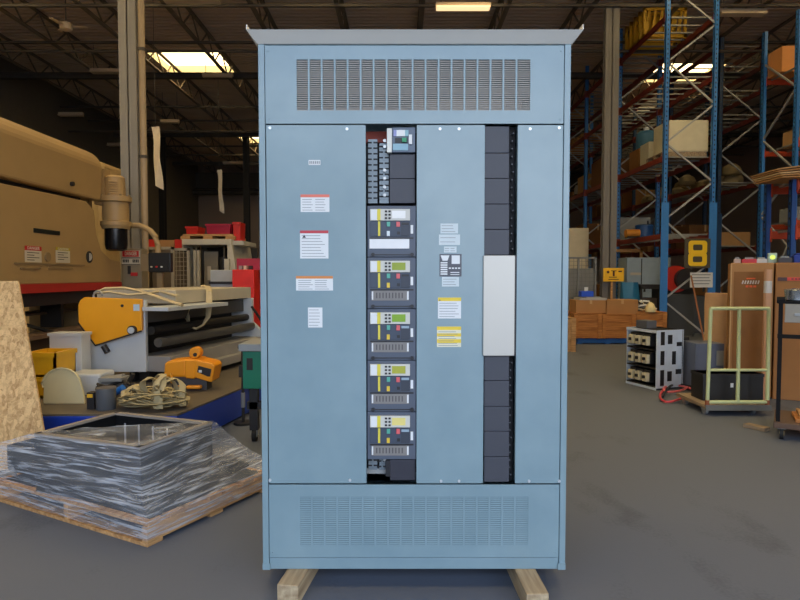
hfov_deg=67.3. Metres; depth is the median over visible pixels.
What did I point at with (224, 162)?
strip light
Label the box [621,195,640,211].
cardboard box
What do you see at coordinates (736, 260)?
paper roll
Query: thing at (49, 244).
machine
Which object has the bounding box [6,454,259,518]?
sheet
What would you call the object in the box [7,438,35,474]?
plastic wrap
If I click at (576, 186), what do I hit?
machine
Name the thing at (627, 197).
cardboard box
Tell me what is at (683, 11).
barrier
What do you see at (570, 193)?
cardboard box
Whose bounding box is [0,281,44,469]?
board
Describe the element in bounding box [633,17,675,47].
barrier
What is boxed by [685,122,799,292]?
wall
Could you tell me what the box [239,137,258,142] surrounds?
window
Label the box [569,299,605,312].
cardboard box
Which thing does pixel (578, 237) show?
cardboard box
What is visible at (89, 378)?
housing
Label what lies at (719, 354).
vent
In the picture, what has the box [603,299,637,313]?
cardboard box
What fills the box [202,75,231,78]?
diffuser
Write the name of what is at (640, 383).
shelf
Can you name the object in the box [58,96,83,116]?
strip light
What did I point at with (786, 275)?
carton
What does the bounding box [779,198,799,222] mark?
cardboard box
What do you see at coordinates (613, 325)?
wooden crate
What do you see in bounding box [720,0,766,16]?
strip light
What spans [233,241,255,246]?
shelf
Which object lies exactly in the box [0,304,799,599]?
floor
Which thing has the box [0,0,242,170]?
roof truss
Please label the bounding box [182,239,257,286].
workbench
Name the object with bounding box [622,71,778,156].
trim
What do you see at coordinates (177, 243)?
machine
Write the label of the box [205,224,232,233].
plastic bin
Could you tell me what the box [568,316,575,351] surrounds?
wooden crate
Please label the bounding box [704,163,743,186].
goods
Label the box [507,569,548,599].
wooden skid
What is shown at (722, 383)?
case
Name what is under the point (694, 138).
box
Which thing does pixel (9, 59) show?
roof truss
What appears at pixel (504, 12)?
roof truss
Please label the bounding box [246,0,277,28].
roof truss
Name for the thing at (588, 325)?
wooden crate
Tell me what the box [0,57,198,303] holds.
wall
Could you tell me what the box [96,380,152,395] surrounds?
hose tangle
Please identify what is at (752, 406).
trolley
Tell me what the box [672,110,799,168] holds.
trim
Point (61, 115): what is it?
diffuser
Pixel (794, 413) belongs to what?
wooden board
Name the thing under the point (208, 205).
wall
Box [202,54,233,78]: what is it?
strip light
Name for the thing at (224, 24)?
ceiling
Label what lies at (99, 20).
roof truss
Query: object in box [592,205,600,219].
cardboard box
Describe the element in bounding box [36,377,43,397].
bin
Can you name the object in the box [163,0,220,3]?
strip light
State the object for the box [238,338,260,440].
machine
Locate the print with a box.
[742,280,759,283]
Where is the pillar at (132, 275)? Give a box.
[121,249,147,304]
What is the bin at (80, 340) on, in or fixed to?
on the work table
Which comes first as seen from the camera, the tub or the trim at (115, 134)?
the tub
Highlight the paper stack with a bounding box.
[574,297,606,299]
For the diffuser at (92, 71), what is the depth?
17.15 m
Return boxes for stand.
[233,343,248,425]
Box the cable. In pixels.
[659,384,690,402]
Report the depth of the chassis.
7.46 m
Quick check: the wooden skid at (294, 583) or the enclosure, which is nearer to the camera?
the wooden skid at (294, 583)
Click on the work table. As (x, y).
(220, 404)
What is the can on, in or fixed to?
on the work table
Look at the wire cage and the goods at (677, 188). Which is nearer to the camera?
the wire cage
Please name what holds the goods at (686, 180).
on the rack at (704, 197)
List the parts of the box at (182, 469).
floor plate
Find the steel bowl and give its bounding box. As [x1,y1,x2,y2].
[784,288,799,300]
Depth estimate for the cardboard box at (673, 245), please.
18.18 m
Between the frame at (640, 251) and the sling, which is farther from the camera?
the frame at (640, 251)
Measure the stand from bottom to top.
0.772 m
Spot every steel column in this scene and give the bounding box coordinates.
[117,0,141,248]
[159,137,166,239]
[243,137,250,247]
[600,7,619,298]
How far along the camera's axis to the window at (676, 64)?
19.69 m
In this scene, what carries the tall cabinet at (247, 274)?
on the floor
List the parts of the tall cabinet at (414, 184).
corner post, door, control panel, control panel, control panel, control panel, control panel, legend plate, legend plate, legend plate, legend plate, test plate, filler plate, filler plate, filler plate, handle plate, handle plate, handle plate, handle plate, handle plate, vent panel, rail, vent panel, door, filler plate, filler plate, filler plate, filler plate, filler plate, filler plate, filler plate, filler plate, filler plate, filler plate, door, corner post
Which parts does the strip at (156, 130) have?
cord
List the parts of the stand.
rod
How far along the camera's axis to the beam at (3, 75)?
17.73 m
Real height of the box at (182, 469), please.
0.349 m
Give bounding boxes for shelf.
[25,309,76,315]
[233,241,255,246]
[627,345,655,350]
[627,362,655,369]
[627,379,654,387]
[640,328,671,329]
[773,409,799,430]
[778,300,799,303]
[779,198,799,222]
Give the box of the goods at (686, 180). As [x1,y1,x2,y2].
[678,175,709,192]
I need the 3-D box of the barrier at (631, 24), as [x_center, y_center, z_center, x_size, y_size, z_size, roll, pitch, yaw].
[6.155,-6.480,14.812,1.000,0.720,0.060,0,2,0]
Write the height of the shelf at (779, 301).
0.020 m
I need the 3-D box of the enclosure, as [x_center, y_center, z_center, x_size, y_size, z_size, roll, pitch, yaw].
[3.729,0.810,7.410,0.347,0.589,0.360,0,2,0]
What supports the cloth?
on the carton at (786, 275)
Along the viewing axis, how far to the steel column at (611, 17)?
13.40 m
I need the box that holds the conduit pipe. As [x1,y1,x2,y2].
[137,0,149,304]
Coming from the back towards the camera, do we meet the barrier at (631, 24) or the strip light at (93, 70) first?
the strip light at (93, 70)
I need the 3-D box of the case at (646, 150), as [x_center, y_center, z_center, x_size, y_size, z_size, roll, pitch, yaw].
[5.968,-3.424,14.267,0.340,0.560,0.505,0,2,0]
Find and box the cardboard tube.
[762,269,771,399]
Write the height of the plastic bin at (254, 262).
0.202 m
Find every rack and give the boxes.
[569,0,719,333]
[587,37,761,292]
[757,8,799,256]
[762,179,799,258]
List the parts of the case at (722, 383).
lid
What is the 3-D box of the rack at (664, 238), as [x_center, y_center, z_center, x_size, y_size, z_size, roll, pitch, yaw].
[6.155,-3.320,21.029,1.184,7.700,16.660,0,2,0]
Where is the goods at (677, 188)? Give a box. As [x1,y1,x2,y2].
[672,182,690,197]
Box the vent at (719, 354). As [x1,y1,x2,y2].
[716,351,723,365]
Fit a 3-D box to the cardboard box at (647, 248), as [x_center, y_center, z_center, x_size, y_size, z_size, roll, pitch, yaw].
[8.520,-1.953,19.935,0.947,0.745,0.851,0,2,0]
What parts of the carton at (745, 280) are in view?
inset panel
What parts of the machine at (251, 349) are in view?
cross rail, leg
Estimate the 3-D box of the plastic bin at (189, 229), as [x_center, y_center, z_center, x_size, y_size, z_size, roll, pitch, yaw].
[-4.395,-1.482,12.932,0.275,0.162,0.535,0,2,0]
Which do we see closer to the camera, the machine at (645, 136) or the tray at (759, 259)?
the tray at (759, 259)
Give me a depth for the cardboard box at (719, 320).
7.79 m
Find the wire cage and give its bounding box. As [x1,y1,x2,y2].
[568,257,596,310]
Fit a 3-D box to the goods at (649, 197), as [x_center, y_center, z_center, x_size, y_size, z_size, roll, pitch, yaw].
[8.474,-3.452,19.820,0.801,0.550,0.936,0,2,0]
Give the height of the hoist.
0.413 m
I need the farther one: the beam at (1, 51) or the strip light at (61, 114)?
the strip light at (61, 114)
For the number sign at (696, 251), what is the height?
0.626 m
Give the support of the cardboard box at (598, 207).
on the rack at (704, 197)
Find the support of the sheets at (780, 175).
on the rack at (792, 189)
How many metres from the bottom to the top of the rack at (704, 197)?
7.300 m
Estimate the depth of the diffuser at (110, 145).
24.59 m
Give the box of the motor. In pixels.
[624,229,640,237]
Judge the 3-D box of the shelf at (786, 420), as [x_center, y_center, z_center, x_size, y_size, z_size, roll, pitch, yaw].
[3.643,1.071,5.238,0.650,0.050,0.590,2,3,33]
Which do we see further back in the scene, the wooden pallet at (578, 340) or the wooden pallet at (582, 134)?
the wooden pallet at (582, 134)
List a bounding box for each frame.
[616,249,642,257]
[638,284,659,310]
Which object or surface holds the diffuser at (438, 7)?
attached to the strip light at (440, 6)
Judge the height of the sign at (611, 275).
1.565 m
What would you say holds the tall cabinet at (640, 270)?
on the floor
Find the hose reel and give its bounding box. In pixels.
[667,266,693,335]
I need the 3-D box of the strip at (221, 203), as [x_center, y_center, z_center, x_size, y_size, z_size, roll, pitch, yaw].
[-5.932,-5.137,19.805,0.223,4.566,0.086,0,2,0]
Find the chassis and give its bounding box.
[626,320,683,390]
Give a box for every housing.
[76,369,134,394]
[645,302,655,311]
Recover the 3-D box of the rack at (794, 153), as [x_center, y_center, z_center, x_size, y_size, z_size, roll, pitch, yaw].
[9.560,-2.578,13.079,2.860,6.885,1.310,0,2,0]
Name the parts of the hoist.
motor, rating plate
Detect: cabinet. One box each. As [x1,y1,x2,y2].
[209,270,231,286]
[232,258,260,327]
[246,24,583,569]
[618,258,670,298]
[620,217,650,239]
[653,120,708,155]
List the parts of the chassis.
plate, rail, rail, plate, plate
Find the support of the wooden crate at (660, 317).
on the wooden pallet
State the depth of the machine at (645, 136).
14.85 m
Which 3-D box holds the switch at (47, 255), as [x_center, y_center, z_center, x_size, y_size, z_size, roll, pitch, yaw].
[-4.490,-0.548,7.662,0.020,0.117,0.120,0,2,0]
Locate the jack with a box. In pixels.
[691,271,704,332]
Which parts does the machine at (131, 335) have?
lever knob, plate, plate, hand lever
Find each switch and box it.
[44,252,50,261]
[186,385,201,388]
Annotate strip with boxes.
[152,15,163,189]
[217,100,223,212]
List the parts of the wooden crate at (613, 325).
lid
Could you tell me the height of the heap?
0.273 m
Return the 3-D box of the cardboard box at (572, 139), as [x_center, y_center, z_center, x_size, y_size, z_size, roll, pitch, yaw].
[6.155,-5.444,21.690,0.736,0.574,0.936,0,2,0]
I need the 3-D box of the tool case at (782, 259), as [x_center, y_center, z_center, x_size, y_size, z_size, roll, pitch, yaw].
[4.465,-0.469,6.987,0.140,0.080,0.200,1,3,26]
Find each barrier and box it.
[625,26,663,55]
[629,22,663,49]
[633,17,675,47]
[638,12,680,43]
[642,8,686,38]
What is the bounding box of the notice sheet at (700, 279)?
[690,272,712,286]
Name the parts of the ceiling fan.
blade, motor, blade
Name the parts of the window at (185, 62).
pane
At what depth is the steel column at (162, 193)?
25.75 m
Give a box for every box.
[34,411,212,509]
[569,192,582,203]
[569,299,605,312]
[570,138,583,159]
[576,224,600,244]
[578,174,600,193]
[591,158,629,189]
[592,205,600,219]
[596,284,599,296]
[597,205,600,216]
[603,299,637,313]
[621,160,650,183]
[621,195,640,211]
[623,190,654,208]
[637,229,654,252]
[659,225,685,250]
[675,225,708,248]
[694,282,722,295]
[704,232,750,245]
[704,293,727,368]
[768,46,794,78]
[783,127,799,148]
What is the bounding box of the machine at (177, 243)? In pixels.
[149,239,186,304]
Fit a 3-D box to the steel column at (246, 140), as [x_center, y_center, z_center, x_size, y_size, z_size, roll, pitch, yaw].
[-6.588,-3.353,25.882,0.380,7.360,0.460,0,2,0]
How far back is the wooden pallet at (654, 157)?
13.04 m
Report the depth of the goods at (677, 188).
18.28 m
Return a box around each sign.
[603,268,623,298]
[684,239,710,267]
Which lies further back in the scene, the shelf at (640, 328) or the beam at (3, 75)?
the beam at (3, 75)
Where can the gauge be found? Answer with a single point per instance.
(772, 257)
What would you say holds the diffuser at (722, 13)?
attached to the strip light at (724, 12)
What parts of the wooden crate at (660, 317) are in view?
lid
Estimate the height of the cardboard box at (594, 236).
0.704 m
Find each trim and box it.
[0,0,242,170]
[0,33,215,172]
[68,130,789,131]
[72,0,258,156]
[113,133,782,136]
[172,162,722,164]
[192,173,693,194]
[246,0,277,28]
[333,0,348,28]
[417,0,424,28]
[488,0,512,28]
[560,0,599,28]
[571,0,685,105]
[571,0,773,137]
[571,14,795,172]
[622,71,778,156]
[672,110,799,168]
[709,87,793,140]
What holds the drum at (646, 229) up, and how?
on the rack at (664, 238)
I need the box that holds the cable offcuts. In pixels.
[638,300,656,310]
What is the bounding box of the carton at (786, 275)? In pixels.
[771,263,799,400]
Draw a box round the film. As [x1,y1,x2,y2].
[0,422,261,538]
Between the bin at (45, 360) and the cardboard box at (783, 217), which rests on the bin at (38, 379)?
the bin at (45, 360)
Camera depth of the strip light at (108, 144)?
24.62 m
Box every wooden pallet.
[0,467,261,546]
[181,234,245,240]
[573,133,601,143]
[576,338,626,343]
[646,152,706,162]
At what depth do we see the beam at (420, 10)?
14.11 m
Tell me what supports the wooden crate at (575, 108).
on the rack at (664, 238)
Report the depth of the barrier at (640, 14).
14.23 m
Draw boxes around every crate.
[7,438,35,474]
[568,311,601,337]
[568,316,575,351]
[570,108,584,125]
[579,287,593,296]
[602,313,635,337]
[636,310,666,327]
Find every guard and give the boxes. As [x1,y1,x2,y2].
[41,367,85,403]
[120,247,200,286]
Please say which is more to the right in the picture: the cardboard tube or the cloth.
the cloth
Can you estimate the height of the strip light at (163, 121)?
1.100 m
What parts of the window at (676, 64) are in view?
pane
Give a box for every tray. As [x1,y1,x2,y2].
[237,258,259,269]
[579,291,593,296]
[741,257,756,262]
[757,257,767,262]
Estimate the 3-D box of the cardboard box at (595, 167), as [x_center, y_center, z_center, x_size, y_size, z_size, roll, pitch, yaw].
[6.155,-3.665,17.561,0.845,0.764,0.916,0,2,0]
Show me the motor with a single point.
(628, 233)
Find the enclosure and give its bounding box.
[683,340,723,389]
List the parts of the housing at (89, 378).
terminal plate, motor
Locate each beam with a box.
[0,4,799,155]
[0,50,774,52]
[0,72,793,79]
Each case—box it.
[640,142,661,168]
[691,370,763,400]
[777,256,791,262]
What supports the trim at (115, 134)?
attached to the wall at (35, 105)
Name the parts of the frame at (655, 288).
leg, leg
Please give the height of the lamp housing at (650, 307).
0.200 m
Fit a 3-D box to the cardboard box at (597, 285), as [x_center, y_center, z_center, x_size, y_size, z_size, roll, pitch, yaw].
[6.155,0.029,19.918,0.900,1.102,1.002,0,2,0]
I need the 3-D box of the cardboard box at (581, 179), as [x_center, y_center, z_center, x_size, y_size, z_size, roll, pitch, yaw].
[6.155,-3.630,19.014,0.789,0.574,0.955,0,2,0]
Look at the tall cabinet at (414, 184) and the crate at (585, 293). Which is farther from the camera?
the crate at (585, 293)
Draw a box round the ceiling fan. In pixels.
[49,0,87,31]
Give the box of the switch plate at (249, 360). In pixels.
[247,358,252,369]
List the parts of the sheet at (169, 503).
black bracket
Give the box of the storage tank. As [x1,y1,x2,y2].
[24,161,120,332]
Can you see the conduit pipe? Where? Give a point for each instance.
(141, 48)
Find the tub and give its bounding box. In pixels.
[37,382,43,397]
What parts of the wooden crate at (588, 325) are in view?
lid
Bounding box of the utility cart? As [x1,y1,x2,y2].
[773,297,799,438]
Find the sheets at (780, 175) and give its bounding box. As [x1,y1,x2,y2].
[750,165,799,184]
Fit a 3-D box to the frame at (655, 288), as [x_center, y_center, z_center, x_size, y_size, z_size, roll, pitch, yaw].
[5.552,0.248,13.522,0.470,1.200,0.400,0,2,0]
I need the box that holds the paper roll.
[733,257,740,262]
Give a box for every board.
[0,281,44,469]
[792,411,799,422]
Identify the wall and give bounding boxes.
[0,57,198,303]
[198,165,685,283]
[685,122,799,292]
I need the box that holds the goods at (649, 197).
[641,187,661,203]
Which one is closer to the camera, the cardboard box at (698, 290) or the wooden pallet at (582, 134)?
the cardboard box at (698, 290)
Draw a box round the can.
[87,386,116,410]
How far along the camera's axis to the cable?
7.09 m
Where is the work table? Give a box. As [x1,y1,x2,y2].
[40,361,260,430]
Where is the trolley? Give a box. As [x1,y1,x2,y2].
[676,307,771,413]
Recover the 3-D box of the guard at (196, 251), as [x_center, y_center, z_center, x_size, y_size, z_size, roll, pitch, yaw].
[-4.568,-0.039,11.483,1.475,1.944,0.150,0,2,0]
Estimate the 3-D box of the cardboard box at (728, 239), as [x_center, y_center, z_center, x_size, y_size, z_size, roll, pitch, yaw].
[8.520,-1.587,15.896,0.946,0.353,0.955,0,2,0]
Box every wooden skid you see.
[277,569,318,599]
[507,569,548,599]
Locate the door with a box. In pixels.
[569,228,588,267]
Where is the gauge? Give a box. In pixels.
[767,253,776,262]
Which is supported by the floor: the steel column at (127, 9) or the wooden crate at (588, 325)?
the steel column at (127, 9)
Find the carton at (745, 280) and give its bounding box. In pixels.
[726,263,773,397]
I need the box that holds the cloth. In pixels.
[791,253,799,262]
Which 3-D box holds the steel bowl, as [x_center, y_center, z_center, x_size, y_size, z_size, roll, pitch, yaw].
[3.418,-0.046,5.183,0.188,0.110,0.188,0,2,0]
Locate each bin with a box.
[31,348,76,376]
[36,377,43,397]
[47,331,91,371]
[185,226,205,233]
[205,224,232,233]
[232,222,244,240]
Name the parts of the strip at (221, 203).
cord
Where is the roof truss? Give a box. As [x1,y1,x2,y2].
[159,0,258,113]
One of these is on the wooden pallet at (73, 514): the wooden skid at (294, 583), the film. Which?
the film
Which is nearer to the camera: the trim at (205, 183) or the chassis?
the chassis
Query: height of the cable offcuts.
0.254 m
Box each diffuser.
[58,114,83,116]
[90,70,118,73]
[107,144,119,146]
[160,121,179,123]
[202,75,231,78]
[436,5,489,10]
[720,11,766,16]
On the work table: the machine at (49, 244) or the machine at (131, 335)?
the machine at (131, 335)
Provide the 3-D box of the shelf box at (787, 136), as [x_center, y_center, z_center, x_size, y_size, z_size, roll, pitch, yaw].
[9.160,-3.515,12.964,1.300,0.350,0.800,0,2,0]
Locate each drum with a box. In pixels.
[620,282,639,305]
[635,224,653,236]
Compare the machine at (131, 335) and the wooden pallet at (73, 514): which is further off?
the machine at (131, 335)
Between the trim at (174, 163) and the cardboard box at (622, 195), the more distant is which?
the trim at (174, 163)
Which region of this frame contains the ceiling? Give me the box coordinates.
[0,0,799,161]
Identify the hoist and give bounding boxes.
[164,346,221,389]
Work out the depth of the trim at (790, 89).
22.23 m
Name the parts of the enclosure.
door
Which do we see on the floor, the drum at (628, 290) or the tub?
the drum at (628, 290)
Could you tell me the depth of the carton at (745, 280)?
6.93 m
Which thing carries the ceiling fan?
hanging from the ceiling
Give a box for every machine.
[0,117,131,350]
[78,287,260,381]
[149,239,186,304]
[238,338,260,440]
[569,185,596,199]
[629,127,661,174]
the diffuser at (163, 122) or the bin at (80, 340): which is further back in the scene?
the diffuser at (163, 122)
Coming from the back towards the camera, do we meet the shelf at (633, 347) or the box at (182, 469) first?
the shelf at (633, 347)
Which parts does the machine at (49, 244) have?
support arm, bed rail, punch rail, frame, ram plate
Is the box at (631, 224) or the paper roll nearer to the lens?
the paper roll
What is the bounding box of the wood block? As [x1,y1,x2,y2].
[743,423,769,431]
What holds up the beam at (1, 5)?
attached to the wall at (35, 105)
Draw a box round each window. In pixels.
[147,53,233,71]
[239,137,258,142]
[644,62,728,81]
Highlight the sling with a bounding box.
[92,285,212,329]
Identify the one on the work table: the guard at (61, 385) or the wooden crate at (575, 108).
the guard at (61, 385)
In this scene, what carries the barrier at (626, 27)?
on the rack at (664, 238)
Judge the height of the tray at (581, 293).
0.120 m
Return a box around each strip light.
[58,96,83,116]
[90,45,118,73]
[107,116,119,146]
[160,95,179,123]
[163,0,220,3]
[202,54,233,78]
[222,139,242,163]
[435,2,490,10]
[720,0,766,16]
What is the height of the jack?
1.529 m
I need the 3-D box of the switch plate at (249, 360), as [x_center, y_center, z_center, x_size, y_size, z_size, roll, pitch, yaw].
[-1.257,0.536,5.025,0.050,0.100,0.004,0,2,0]
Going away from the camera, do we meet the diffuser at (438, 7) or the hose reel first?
the diffuser at (438, 7)
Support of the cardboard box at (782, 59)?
on the rack at (794, 153)
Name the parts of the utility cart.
leg, drawer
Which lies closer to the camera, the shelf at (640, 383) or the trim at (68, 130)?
the shelf at (640, 383)
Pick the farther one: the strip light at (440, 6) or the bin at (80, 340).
the strip light at (440, 6)
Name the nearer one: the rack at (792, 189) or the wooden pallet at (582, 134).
the rack at (792, 189)
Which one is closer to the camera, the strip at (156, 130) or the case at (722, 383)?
the case at (722, 383)
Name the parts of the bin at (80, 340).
lid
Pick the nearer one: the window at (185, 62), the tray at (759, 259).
the tray at (759, 259)
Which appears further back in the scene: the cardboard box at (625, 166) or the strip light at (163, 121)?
the strip light at (163, 121)
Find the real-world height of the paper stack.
0.060 m
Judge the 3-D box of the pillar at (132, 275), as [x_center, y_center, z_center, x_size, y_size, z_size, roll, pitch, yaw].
[-4.418,0.071,10.022,0.329,1.846,0.280,0,2,0]
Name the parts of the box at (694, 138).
door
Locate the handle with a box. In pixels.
[690,275,703,339]
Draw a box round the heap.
[117,374,189,408]
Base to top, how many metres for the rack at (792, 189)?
2.750 m
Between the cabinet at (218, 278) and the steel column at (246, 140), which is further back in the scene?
the steel column at (246, 140)
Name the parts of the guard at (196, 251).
guard frame, guard frame, guard frame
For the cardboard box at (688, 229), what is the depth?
16.78 m
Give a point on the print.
(743, 281)
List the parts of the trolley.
post, rail, rail, post, rail, post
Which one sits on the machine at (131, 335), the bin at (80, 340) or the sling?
the sling
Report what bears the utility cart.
on the floor
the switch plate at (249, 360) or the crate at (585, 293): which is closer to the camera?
the switch plate at (249, 360)
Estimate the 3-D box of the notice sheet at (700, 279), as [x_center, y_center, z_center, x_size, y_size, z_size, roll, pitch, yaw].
[6.438,-0.428,12.837,0.481,0.320,0.013,0,2,0]
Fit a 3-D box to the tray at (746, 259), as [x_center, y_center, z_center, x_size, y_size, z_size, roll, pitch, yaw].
[4.144,-0.470,7.137,0.150,0.070,0.160,1,3,26]

